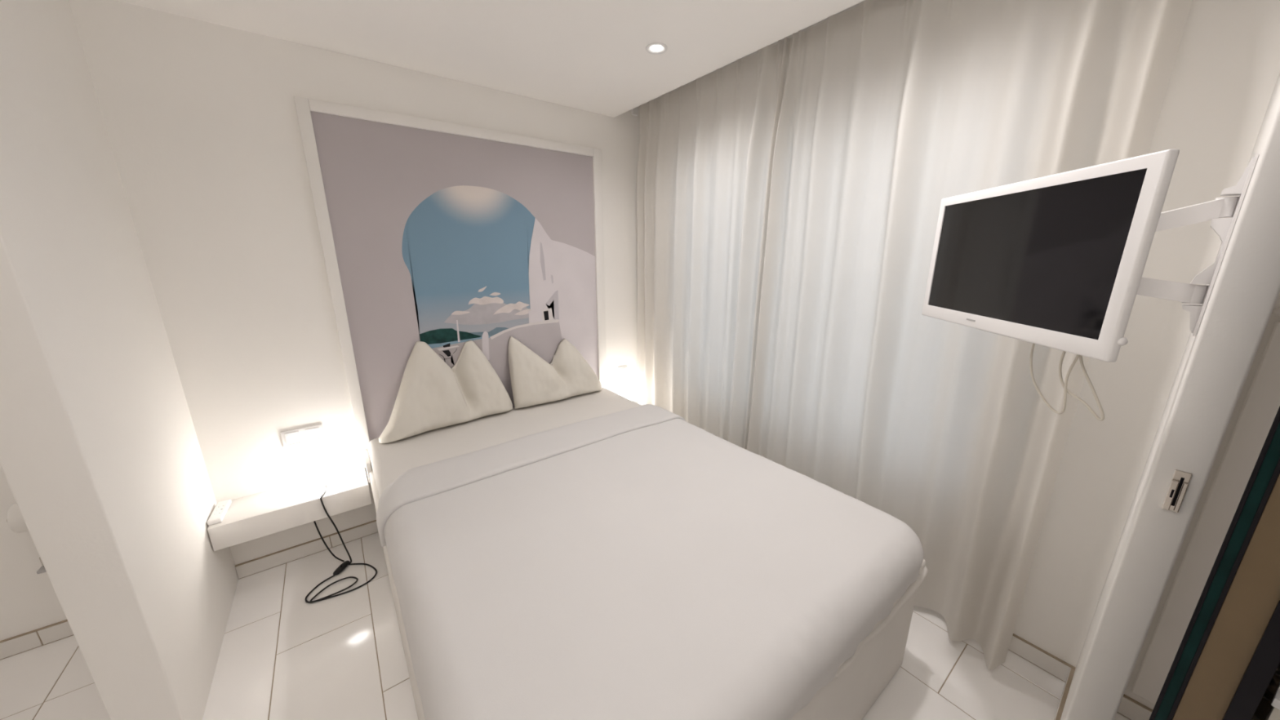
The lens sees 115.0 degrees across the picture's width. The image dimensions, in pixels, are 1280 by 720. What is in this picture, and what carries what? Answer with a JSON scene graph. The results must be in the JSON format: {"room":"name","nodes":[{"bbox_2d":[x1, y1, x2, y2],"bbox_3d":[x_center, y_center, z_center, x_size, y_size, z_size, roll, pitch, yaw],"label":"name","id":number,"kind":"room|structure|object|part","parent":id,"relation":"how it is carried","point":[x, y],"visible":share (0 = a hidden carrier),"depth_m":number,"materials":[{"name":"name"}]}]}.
{"room":"hotel room","nodes":[
{"label":"hotel room","id":0,"kind":"room"},
{"bbox_2d":[0,0,238,719],"bbox_3d":[-1.658,-0.001,1.249,0.117,2.298,0.857,-11,18,-36],"label":"wall","id":1,"kind":"structure","parent":0,"point":[102,463],"depth_m":1.11,"materials":[{"name":"paint"}]},
{"bbox_2d":[0,0,648,640],"bbox_3d":[-1.509,-0.280,1.925,4.323,2.600,0.120,-11,18,-36],"label":"wall","id":2,"kind":"structure","parent":0,"point":[200,117],"depth_m":1.71,"materials":[{"name":"paint"}]},
{"bbox_2d":[6,503,28,533],"bbox_3d":[-2.170,0.553,1.474,0.130,0.104,0.111,-11,18,-36],"label":"toilet roll","id":3,"kind":"object","parent":2,"relation":"attached to","point":[15,522],"visible":0.28,"depth_m":1.42,"materials":[{"name":"paper"}]},
{"bbox_2d":[0,619,73,659],"bbox_3d":[-2.538,1.110,1.397,1.445,0.072,0.011,-11,18,-36],"label":"baseboard","id":4,"kind":"structure","parent":2,"relation":"attached to","point":[35,638],"depth_m":1.56,"materials":[{"name":"tile"}]},
{"bbox_2d":[36,557,46,573],"bbox_3d":[-2.173,0.740,1.538,0.102,0.048,0.084,-11,18,-36],"label":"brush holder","id":5,"kind":"object","parent":2,"relation":"attached to","point":[42,569],"visible":0.06,"depth_m":1.49,"materials":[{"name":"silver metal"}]},
{"bbox_3d":[-2.173,0.758,1.542,0.102,0.012,0.084,-11,18,-36],"label":"shelf plate","id":6,"kind":"part","parent":5,"relation":"part of","materials":[{"name":"white"}]},
{"bbox_2d":[207,466,371,551],"bbox_3d":[-1.581,0.664,1.889,0.544,0.105,0.225,-11,18,-36],"label":"shelf","id":7,"kind":"object","parent":2,"relation":"attached to","point":[252,517],"visible":0.8,"depth_m":1.81,"materials":[{"name":"paint"}]},
{"bbox_2d":[206,499,231,525],"bbox_3d":[-1.776,0.641,1.725,0.044,0.022,0.170,-10,17,-33],"label":"remote control","id":8,"kind":"object","parent":7,"relation":"on","point":[219,513],"visible":1,"depth_m":1.71,"materials":[{"name":"white plastic"}]},
{"bbox_2d":[305,456,377,603],"bbox_3d":[-1.429,0.745,1.889,0.269,0.533,0.382,-11,18,-36],"label":"table lamp","id":9,"kind":"object","parent":7,"relation":"on","point":[322,470],"visible":0.98,"depth_m":1.90,"materials":[{"name":"white glass"}]},
{"bbox_3d":[-1.506,0.517,1.936,0.116,0.116,0.116,-11,18,-36],"label":"globe","id":10,"kind":"part","parent":9,"relation":"part of","materials":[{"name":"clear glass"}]},
{"bbox_3d":[-1.528,0.843,1.985,0.174,0.282,0.016,6,16,21],"label":"cord","id":11,"kind":"part","parent":9,"relation":"part of","materials":[{"name":"black rubber"}]},
{"bbox_2d":[333,560,349,575],"bbox_3d":[-1.424,0.992,1.947,0.033,0.021,0.084,1,14,3],"label":"switch","id":12,"kind":"object","parent":9,"relation":"attached to","point":[344,564],"depth_m":1.94,"materials":[{"name":"black plastic"}]},
{"bbox_2d":[280,424,324,448],"bbox_3d":[-1.598,0.361,1.936,0.152,0.082,0.012,-11,18,-36],"label":"wall socket","id":13,"kind":"object","parent":2,"relation":"attached to","point":[297,437],"visible":1,"depth_m":1.93,"materials":[{"name":"white plastic"}]},
{"bbox_2d":[235,520,377,579],"bbox_3d":[-0.909,0.803,2.588,2.396,0.072,0.011,-11,18,-36],"label":"baseboard","id":14,"kind":"structure","parent":2,"relation":"attached to","point":[260,564],"depth_m":2.02,"materials":[{"name":"tile"}]},
{"bbox_2d":[293,96,607,466],"bbox_3d":[-0.836,-0.380,2.328,1.484,1.692,0.027,-11,18,-36],"label":"mural","id":15,"kind":"object","parent":2,"relation":"attached to","point":[444,236],"visible":0.91,"depth_m":2.13,"materials":[{"name":"paper"}]},
{"bbox_3d":[-0.894,-0.081,2.358,0.048,0.172,0.001,-11,18,-36],"label":"printed post","id":16,"kind":"part","parent":15,"relation":"part of","materials":[{"name":"paper"}]},
{"bbox_2d":[617,365,626,377],"bbox_3d":[-0.129,0.089,3.011,0.082,0.082,0.012,-11,18,-36],"label":"wall socket","id":17,"kind":"object","parent":2,"relation":"attached to","point":[622,371],"visible":1,"depth_m":3.00,"materials":[{"name":"white plastic"}]},
{"bbox_3d":[-0.121,0.389,2.956,0.182,0.105,0.225,-11,18,-36],"label":"shelf","id":18,"kind":"object","parent":2,"relation":"attached to","visible":0},
{"bbox_2d":[617,388,632,399],"bbox_3d":[-0.111,0.273,2.922,0.116,0.136,0.116,-11,18,-36],"label":"table lamp","id":19,"kind":"object","parent":18,"relation":"on","point":[625,393],"visible":0.47,"depth_m":2.88,"materials":[{"name":"white glass"}]},
{"bbox_2d":[115,0,863,117],"bbox_3d":[-0.049,-0.927,-0.282,4.273,0.260,4.793,-11,18,-36],"label":"ceiling","id":20,"kind":"structure","parent":0,"point":[590,55],"depth_m":1.59,"materials":[{"name":"paint"}]},
{"bbox_2d":[645,42,667,54],"bbox_3d":[0.069,-1.306,1.709,0.092,0.009,0.092,-11,18,-36],"label":"recessed light","id":21,"kind":"object","parent":20,"relation":"in","point":[655,47],"visible":1,"depth_m":1.71,"materials":[{"name":"white glass"}]},
{"bbox_2d":[631,0,864,115],"bbox_3d":[0.674,-1.402,1.724,0.046,0.103,2.371,-11,18,-36],"label":"rail","id":22,"kind":"object","parent":20,"relation":"attached to","point":[634,111],"visible":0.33,"depth_m":2.15,"materials":[{"name":"white plastic"}]},
{"bbox_2d":[636,37,786,449],"bbox_3d":[0.295,-0.374,2.462,0.100,2.353,1.077,-11,18,-36],"label":"curtain","id":23,"kind":"object","parent":22,"relation":"hanging from","point":[707,144],"visible":0.8,"depth_m":2.32,"materials":[{"name":"fabric"}]},
{"bbox_2d":[746,0,1192,670],"bbox_3d":[0.956,-0.158,1.628,0.154,2.353,1.174,-10,18,-35],"label":"curtain","id":24,"kind":"object","parent":22,"relation":"hanging from","point":[891,110],"visible":0.79,"depth_m":1.50,"materials":[{"name":"fabric"}]},
{"bbox_2d":[0,532,1129,719],"bbox_3d":[-0.119,1.450,0.342,3.973,0.060,4.693,-11,18,-36],"label":"floor","id":25,"kind":"structure","parent":0,"point":[282,655],"depth_m":1.49,"materials":[{"name":"tile"}]},
{"bbox_2d":[363,387,928,719],"bbox_3d":[-0.215,0.762,1.765,1.456,0.562,2.021,-11,18,-36],"label":"bed","id":26,"kind":"object","parent":25,"relation":"on","point":[859,681],"visible":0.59,"depth_m":1.77,"materials":[{"name":"fabric"}]},
{"bbox_3d":[-1.342,0.520,2.014,0.020,0.105,0.182,-11,18,-36],"label":"post","id":27,"kind":"part","parent":26,"relation":"part of","materials":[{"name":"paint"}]},
{"bbox_2d":[378,340,512,443],"bbox_3d":[-1.036,0.123,2.183,0.691,0.455,0.186,-13,19,-40],"label":"pillow","id":28,"kind":"object","parent":26,"relation":"on","point":[433,394],"visible":1,"depth_m":2.13,"materials":[{"name":"fabric"}]},
{"bbox_3d":[-0.223,0.537,1.725,1.420,0.107,1.970,-11,18,-36],"label":"mattress","id":29,"kind":"part","parent":26,"relation":"part of","materials":[{"name":"white fabric"}]},
{"bbox_2d":[507,336,601,408],"bbox_3d":[-0.512,0.038,2.575,0.616,0.422,0.170,-11,18,-36],"label":"pillow","id":30,"kind":"object","parent":26,"relation":"on","point":[534,380],"visible":1,"depth_m":2.48,"materials":[{"name":"fabric"}]},
{"bbox_2d":[376,404,923,719],"bbox_3d":[-0.050,0.590,1.501,1.471,0.219,1.487,-11,18,-36],"label":"duvet","id":31,"kind":"object","parent":26,"relation":"on","point":[641,562],"visible":1,"depth_m":1.14,"materials":[{"name":"fabric"}]},
{"bbox_2d":[1148,406,1279,719],"bbox_3d":[1.079,0.352,0.477,0.259,2.000,0.455,-7,16,-27],"label":"display cabinet","id":32,"kind":"object","parent":25,"relation":"on","point":[1227,658],"visible":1,"depth_m":0.60,"materials":[{"name":"black paint"}]},
{"bbox_3d":[0.890,0.323,0.587,0.018,1.940,0.038,-7,16,-27],"label":"door panel","id":33,"kind":"part","parent":32,"relation":"part of","materials":[{"name":"brown wood"}]},
{"bbox_2d":[1265,682,1279,719],"bbox_3d":[1.006,0.563,0.602,0.066,0.098,0.094,-7,16,-27],"label":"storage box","id":34,"kind":"object","parent":32,"relation":"on","point":[1273,713],"visible":1,"depth_m":0.62,"materials":[{"name":"white plastic"}]},
{"bbox_3d":[1.006,0.523,0.591,0.066,0.016,0.094,-7,16,-27],"label":"lid","id":35,"kind":"part","parent":34,"relation":"part of","materials":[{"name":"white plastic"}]},
{"bbox_3d":[1.041,0.573,0.669,0.048,0.047,0.050,-5,15,-19],"label":"cup","id":36,"kind":"object","parent":32,"relation":"on","visible":0},
{"bbox_2d":[1265,668,1279,697],"bbox_3d":[1.041,0.525,0.656,0.048,0.047,0.050,-5,15,-19],"label":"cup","id":37,"kind":"object","parent":36,"relation":"on","point":[1271,690],"visible":0.32,"depth_m":0.66,"materials":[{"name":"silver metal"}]},
{"bbox_2d":[648,0,1279,709],"bbox_3d":[1.547,-0.103,1.240,0.200,2.600,4.693,-11,18,-36],"label":"wall","id":38,"kind":"structure","parent":0,"point":[1226,68],"depth_m":1.17,"materials":[{"name":"paint"}]},
{"bbox_2d":[1008,633,1075,682],"bbox_3d":[0.782,0.863,2.353,0.011,0.072,2.410,-11,18,-36],"label":"baseboard","id":39,"kind":"structure","parent":38,"relation":"attached to","point":[1051,664],"depth_m":1.48,"materials":[{"name":"tile"}]},
{"bbox_2d":[1116,693,1152,719],"bbox_3d":[2.212,1.336,0.521,0.011,0.072,2.206,-11,18,-36],"label":"baseboard","id":40,"kind":"structure","parent":38,"relation":"attached to","point":[1129,708],"depth_m":1.31,"materials":[{"name":"tile"}]},
{"bbox_2d":[1060,71,1279,719],"bbox_3d":[1.284,0.005,0.922,0.623,2.450,0.064,-11,18,-36],"label":"wall","id":41,"kind":"structure","parent":0,"point":[1215,366],"depth_m":0.77,"materials":[{"name":"paint"}]},
{"bbox_2d":[1053,667,1075,719],"bbox_3d":[1.264,1.148,1.250,0.590,0.072,0.011,-11,18,-36],"label":"baseboard","id":42,"kind":"structure","parent":41,"relation":"attached to","point":[1066,688],"depth_m":1.33,"materials":[{"name":"wood"}]},
{"bbox_2d":[1161,469,1192,512],"bbox_3d":[1.033,0.254,0.786,0.014,0.084,0.020,-11,18,-36],"label":"door latch","id":43,"kind":"object","parent":41,"relation":"in","point":[1180,482],"depth_m":0.78,"materials":[{"name":"silver metal"}]},
{"bbox_2d":[1136,153,1259,336],"bbox_3d":[0.983,-0.222,0.825,0.326,0.327,0.118,7,16,25],"label":"tv wall mount","id":44,"kind":"object","parent":41,"relation":"attached to","point":[1216,211],"depth_m":0.79,"materials":[{"name":"white metal"}]},
{"bbox_2d":[921,148,1179,420],"bbox_3d":[0.826,-0.153,0.909,0.059,0.457,0.556,2,15,6],"label":"television","id":45,"kind":"object","parent":44,"relation":"attached to","point":[1057,261],"visible":1,"depth_m":0.77,"materials":[{"name":"white plastic"}]},
{"bbox_3d":[0.782,-0.030,0.661,0.014,0.014,0.006,2,15,6],"label":"knob","id":46,"kind":"part","parent":45,"relation":"part of","materials":[{"name":"white plastic"}]},
{"bbox_3d":[0.999,-0.162,0.854,0.268,0.076,0.026,5,15,20],"label":"arm","id":47,"kind":"part","parent":44,"relation":"part of"},
{"bbox_3d":[0.999,-0.267,0.827,0.268,0.106,0.026,5,15,20],"label":"arm","id":48,"kind":"part","parent":44,"relation":"part of"},
{"bbox_3d":[1.122,-0.211,0.785,0.080,0.327,0.004,-11,18,-36],"label":"wall plate","id":49,"kind":"part","parent":44,"relation":"part of","materials":[{"name":"white metal"}]},
{"bbox_2d":[1131,307,1279,704],"bbox_3d":[1.721,0.518,0.971,0.022,1.232,0.500,-11,18,-36],"label":"trim","id":50,"kind":"structure","parent":41,"relation":"attached to","point":[1261,405],"depth_m":1.13,"materials":[{"name":"paint"}]}
]}

